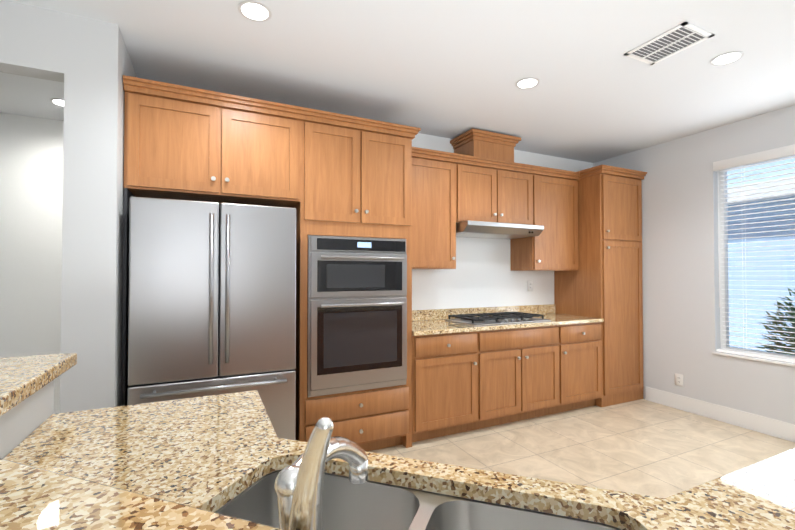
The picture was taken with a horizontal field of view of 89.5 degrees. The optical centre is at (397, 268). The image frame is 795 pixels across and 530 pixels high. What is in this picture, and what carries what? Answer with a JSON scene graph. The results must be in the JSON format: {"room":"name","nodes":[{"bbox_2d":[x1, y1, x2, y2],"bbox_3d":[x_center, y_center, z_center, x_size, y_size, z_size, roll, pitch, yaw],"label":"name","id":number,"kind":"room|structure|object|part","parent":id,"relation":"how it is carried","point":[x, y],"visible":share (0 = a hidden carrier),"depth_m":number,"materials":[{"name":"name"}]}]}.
{"room":"kitchen","nodes":[
{"label":"kitchen","id":0,"kind":"room"},
{"bbox_2d":[0,113,63,413],"bbox_3d":[-4.273,0.037,3.051,3.965,2.740,0.120,0,-1,-25],"label":"wall","id":1,"kind":"structure","parent":0,"point":[31,177],"depth_m":3.49,"materials":[{"name":"white paint"}]},
{"bbox_2d":[0,0,64,82],"bbox_3d":[-3.522,0.010,1.332,3.845,2.740,0.130,0,-1,-25],"label":"wall","id":2,"kind":"structure","parent":0,"point":[32,41],"depth_m":2.07,"materials":[{"name":"grey paint"}]},
{"bbox_2d":[60,13,136,412],"bbox_3d":[-1.819,0.028,2.502,0.235,2.740,0.780,0,-1,-25],"label":"wall pillar","id":3,"kind":"structure","parent":0,"point":[98,65],"depth_m":2.16,"materials":[{"name":"grey paint"}]},
{"bbox_2d":[0,0,794,162],"bbox_3d":[-0.245,-1.424,0.466,9.000,0.100,8.550,0,-1,-25],"label":"ceiling","id":4,"kind":"structure","parent":0,"point":[451,69],"depth_m":2.63,"materials":[{"name":"white paint"}]},
{"bbox_2d":[50,99,63,106],"bbox_3d":[-2.689,-1.327,3.228,0.167,0.003,0.167,1,-1,-31],"label":"recessed light","id":5,"kind":"object","parent":4,"relation":"in","point":[60,102],"depth_m":3.19,"materials":[{"name":"grey"}]},
{"bbox_2d":[238,0,271,21],"bbox_3d":[-0.747,-1.345,2.103,0.167,0.003,0.167,1,-1,-31],"label":"recessed light","id":6,"kind":"object","parent":4,"relation":"in","point":[256,11],"depth_m":2.10,"materials":[{"name":"grey"}]},
{"bbox_2d":[515,78,539,88],"bbox_3d":[0.937,-1.332,2.892,0.167,0.003,0.167,0,-1,26],"label":"recessed light","id":7,"kind":"object","parent":4,"relation":"in","point":[525,83],"depth_m":2.89,"materials":[{"name":"grey"}]},
{"bbox_2d":[624,22,714,64],"bbox_3d":[1.621,-1.336,2.409,0.280,0.012,0.360,0,-1,-25],"label":"ceiling vent","id":8,"kind":"object","parent":4,"relation":"in","point":[674,40],"visible":1,"depth_m":2.39,"materials":[{"name":"white metal"}]},
{"bbox_2d":[710,51,743,65],"bbox_3d":[2.102,-1.337,2.561,0.167,0.003,0.167,1,-1,-31],"label":"recessed light","id":9,"kind":"object","parent":4,"relation":"in","point":[729,57],"depth_m":2.55,"materials":[{"name":"grey"}]},
{"bbox_2d":[412,133,592,309],"bbox_3d":[0.209,0.051,3.964,5.155,2.740,0.120,0,-1,-25],"label":"wall","id":10,"kind":"structure","parent":0,"point":[482,274],"depth_m":4.23,"materials":[{"name":"white paint"}]},
{"bbox_2d":[123,83,232,206],"bbox_3d":[-1.475,-0.769,2.759,0.586,0.600,0.628,0,-1,-25],"label":"upper cabinet","id":11,"kind":"object","parent":10,"relation":"attached to","point":[178,145],"depth_m":2.48,"materials":[{"name":"brown wood"}]},
{"bbox_2d":[233,99,304,207],"bbox_3d":[-1.068,-0.766,2.953,0.580,0.600,0.628,0,-1,-25],"label":"upper cabinet","id":12,"kind":"object","parent":10,"relation":"attached to","point":[269,142],"depth_m":2.71,"materials":[{"name":"brown wood"}]},
{"bbox_2d":[293,111,412,238],"bbox_3d":[-0.403,-0.645,3.260,0.834,0.831,0.641,0,-1,-25],"label":"upper cabinet","id":13,"kind":"object","parent":10,"relation":"attached to","point":[383,209],"depth_m":2.97,"materials":[{"name":"brown wood"}]},
{"bbox_2d":[413,151,464,268],"bbox_3d":[0.232,-0.496,3.722,0.669,1.005,0.348,0,-1,-25],"label":"upper cabinet","id":14,"kind":"object","parent":10,"relation":"attached to","point":[438,180],"depth_m":3.60,"materials":[{"name":"brown wood"}]},
{"bbox_2d":[465,159,504,230],"bbox_3d":[0.711,-0.707,3.953,0.532,0.575,0.348,0,-1,-25],"label":"upper cabinet","id":15,"kind":"object","parent":10,"relation":"attached to","point":[484,182],"depth_m":3.81,"materials":[{"name":"brown wood"}]},
{"bbox_2d":[456,220,543,238],"bbox_3d":[0.923,-0.368,3.965,0.906,0.099,0.496,0,-1,-25],"label":"hood","id":16,"kind":"object","parent":15,"relation":"attached to","point":[464,228],"depth_m":3.78,"materials":[{"name":"silver metal"}]},
{"bbox_2d":[453,135,516,166],"bbox_3d":[0.869,-1.138,4.044,0.490,0.210,0.333,0,-1,-25],"label":"cover","id":17,"kind":"object","parent":10,"relation":"attached to","point":[481,147],"depth_m":3.88,"materials":[{"name":"brown wood"}]},
{"bbox_2d":[413,303,556,318],"bbox_3d":[0.842,0.460,4.179,2.176,0.102,0.020,0,-1,-25],"label":"backsplash","id":18,"kind":"structure","parent":10,"relation":"attached to","point":[547,309],"depth_m":4.10,"materials":[{"name":"beige stone"}]},
{"bbox_2d":[489,163,536,230],"bbox_3d":[1.071,-0.705,4.124,0.530,0.575,0.348,0,-1,-25],"label":"upper cabinet","id":19,"kind":"object","parent":10,"relation":"attached to","point":[520,182],"depth_m":4.01,"materials":[{"name":"brown wood"}]},
{"bbox_2d":[528,281,532,290],"bbox_3d":[1.490,0.199,4.498,0.080,0.120,0.008,0,-1,-25],"label":"outlet","id":20,"kind":"object","parent":10,"relation":"attached to","point":[530,285],"visible":1,"depth_m":4.50,"materials":[{"name":"white plastic"}]},
{"bbox_2d":[505,167,580,270],"bbox_3d":[1.573,-0.488,4.360,0.721,1.030,0.348,0,-1,-25],"label":"upper cabinet","id":21,"kind":"object","parent":10,"relation":"attached to","point":[555,243],"depth_m":4.22,"materials":[{"name":"brown wood"}]},
{"bbox_2d":[369,399,794,497],"bbox_3d":[-0.245,1.415,0.421,9.000,0.100,8.550,0,-1,-25],"label":"floor","id":22,"kind":"structure","parent":0,"point":[645,447],"depth_m":3.13,"materials":[{"name":"tile"}]},
{"bbox_2d":[127,196,295,439],"bbox_3d":[-1.227,0.501,2.733,0.930,1.798,0.798,0,-1,-25],"label":"fridge","id":23,"kind":"object","parent":22,"relation":"on","point":[212,300],"visible":0.77,"depth_m":2.41,"materials":[{"name":"grey metal"}]},
{"bbox_2d":[295,383,408,451],"bbox_3d":[-0.408,1.160,3.237,0.777,0.494,0.628,0,-1,-25],"label":"base cabinet","id":24,"kind":"object","parent":22,"relation":"on","point":[373,420],"depth_m":2.97,"materials":[{"name":"brown wood"}]},
{"bbox_2d":[294,235,412,398],"bbox_3d":[-0.403,0.342,3.238,0.777,1.115,0.653,0,-1,-25],"label":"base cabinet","id":25,"kind":"object","parent":24,"relation":"in","point":[354,312],"depth_m":2.92,"materials":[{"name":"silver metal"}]},
{"bbox_2d":[307,235,406,396],"bbox_3d":[-0.383,0.342,3.197,0.770,1.135,0.685,0,-1,-25],"label":"oven","id":26,"kind":"object","parent":25,"relation":"in","point":[357,284],"depth_m":2.93,"materials":[{"name":"grey metal"}]},
{"bbox_2d":[0,353,794,529],"bbox_3d":[0.728,0.777,1.074,3.950,1.192,2.375,0,-1,-25],"label":"kitchen island","id":27,"kind":"object","parent":22,"relation":"on","point":[230,461],"visible":1,"depth_m":0.87,"materials":[{"name":"beige stone"}]},
{"bbox_2d":[275,417,367,529],"bbox_3d":[-0.090,0.314,0.573,0.178,0.282,0.232,0,-1,-25],"label":"faucet","id":28,"kind":"object","parent":27,"relation":"on","point":[299,485],"depth_m":0.47,"materials":[{"name":"silver metal"}]},
{"bbox_2d":[215,469,620,529],"bbox_3d":[0.014,0.611,0.693,0.850,0.236,0.846,0,-1,-25],"label":"sink","id":29,"kind":"object","parent":27,"relation":"in","point":[378,503],"depth_m":0.89,"materials":[{"name":"silver metal"}]},
{"bbox_2d":[409,331,488,446],"bbox_3d":[0.307,0.976,3.579,0.700,0.873,0.628,0,-1,-25],"label":"base cabinet","id":30,"kind":"object","parent":22,"relation":"on","point":[449,393],"depth_m":3.30,"materials":[{"name":"brown wood"}]},
{"bbox_2d":[489,323,568,426],"bbox_3d":[0.987,0.981,3.903,1.093,0.873,0.628,0,-1,-25],"label":"base cabinet","id":31,"kind":"object","parent":22,"relation":"on","point":[529,366],"depth_m":3.67,"materials":[{"name":"brown wood"}]},
{"bbox_2d":[413,311,604,334],"bbox_3d":[0.976,0.525,3.897,2.176,0.035,0.643,0,-1,-25],"label":"countertop","id":32,"kind":"structure","parent":31,"relation":"on","point":[487,322],"depth_m":3.66,"materials":[{"name":"beige stone"}]},
{"bbox_2d":[445,312,550,325],"bbox_3d":[0.973,0.480,3.883,0.890,0.054,0.490,0,-1,-25],"label":"cooktop","id":33,"kind":"object","parent":32,"relation":"in","point":[499,318],"depth_m":3.78,"materials":[{"name":"black metal"}]},
{"bbox_2d":[569,323,604,410],"bbox_3d":[1.654,0.986,4.220,0.673,0.873,0.628,0,-1,-25],"label":"base cabinet","id":34,"kind":"object","parent":22,"relation":"on","point":[586,340],"depth_m":4.00,"materials":[{"name":"brown wood"}]},
{"bbox_2d":[554,167,644,406],"bbox_3d":[2.259,0.213,4.520,0.665,2.428,0.628,0,-1,-25],"label":"tall cabinet","id":35,"kind":"object","parent":22,"relation":"on","point":[608,286],"depth_m":4.24,"materials":[{"name":"brown wood"}]},
{"bbox_2d":[593,105,794,423],"bbox_3d":[4.020,0.017,1.790,0.160,2.740,7.320,0,-1,-25],"label":"wall","id":36,"kind":"structure","parent":0,"point":[681,308],"depth_m":3.93,"materials":[{"name":"white paint"}]},
{"bbox_2d":[675,373,683,386],"bbox_3d":[2.843,1.127,4.048,0.008,0.120,0.080,0,-1,-25],"label":"electrical outlet","id":37,"kind":"object","parent":36,"relation":"attached to","point":[678,379],"visible":1,"depth_m":4.04,"materials":[{"name":"white plastic"}]},
{"bbox_2d":[645,386,794,441],"bbox_3d":[4.057,1.309,1.478,0.020,0.143,6.360,0,-1,-25],"label":"baseboard","id":38,"kind":"structure","parent":36,"relation":"attached to","point":[764,425],"depth_m":3.68,"materials":[{"name":"white wood"}]},
{"bbox_2d":[712,144,794,366],"bbox_3d":[3.402,-0.109,3.049,0.167,1.805,1.720,0,-1,-25],"label":"window unit","id":39,"kind":"structure","parent":36,"relation":"in","point":[721,167],"depth_m":3.57,"materials":[{"name":"white plastic"}]},
{"bbox_3d":[3.374,0.783,3.022,0.106,0.020,1.720,0,-1,-25],"label":"sill","id":40,"kind":"part","parent":39,"relation":"part of","materials":[{"name":"white"}]},
{"label":"outside","id":41,"kind":"structure","parent":0,"visible":0},
{"bbox_3d":[5.576,1.593,3.104,3.780,0.130,18.000,0,-1,-25],"label":"patio","id":42,"kind":"object","parent":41,"visible":0},
{"bbox_2d":[727,156,794,352],"bbox_3d":[7.147,-0.180,3.879,0.700,3.600,18.000,0,-1,-25],"label":"window","id":43,"kind":"structure","parent":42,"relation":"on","point":[771,268],"depth_m":6.61,"materials":[{"name":"clear glass"}]},
{"bbox_2d":[755,289,794,354],"bbox_3d":[4.756,0.712,3.561,1.874,1.694,2.455,0,-1,-25],"label":"bush","id":44,"kind":"object","parent":42,"relation":"on","point":[780,329],"depth_m":4.32,"materials":[{"name":"green plant"}]}
]}

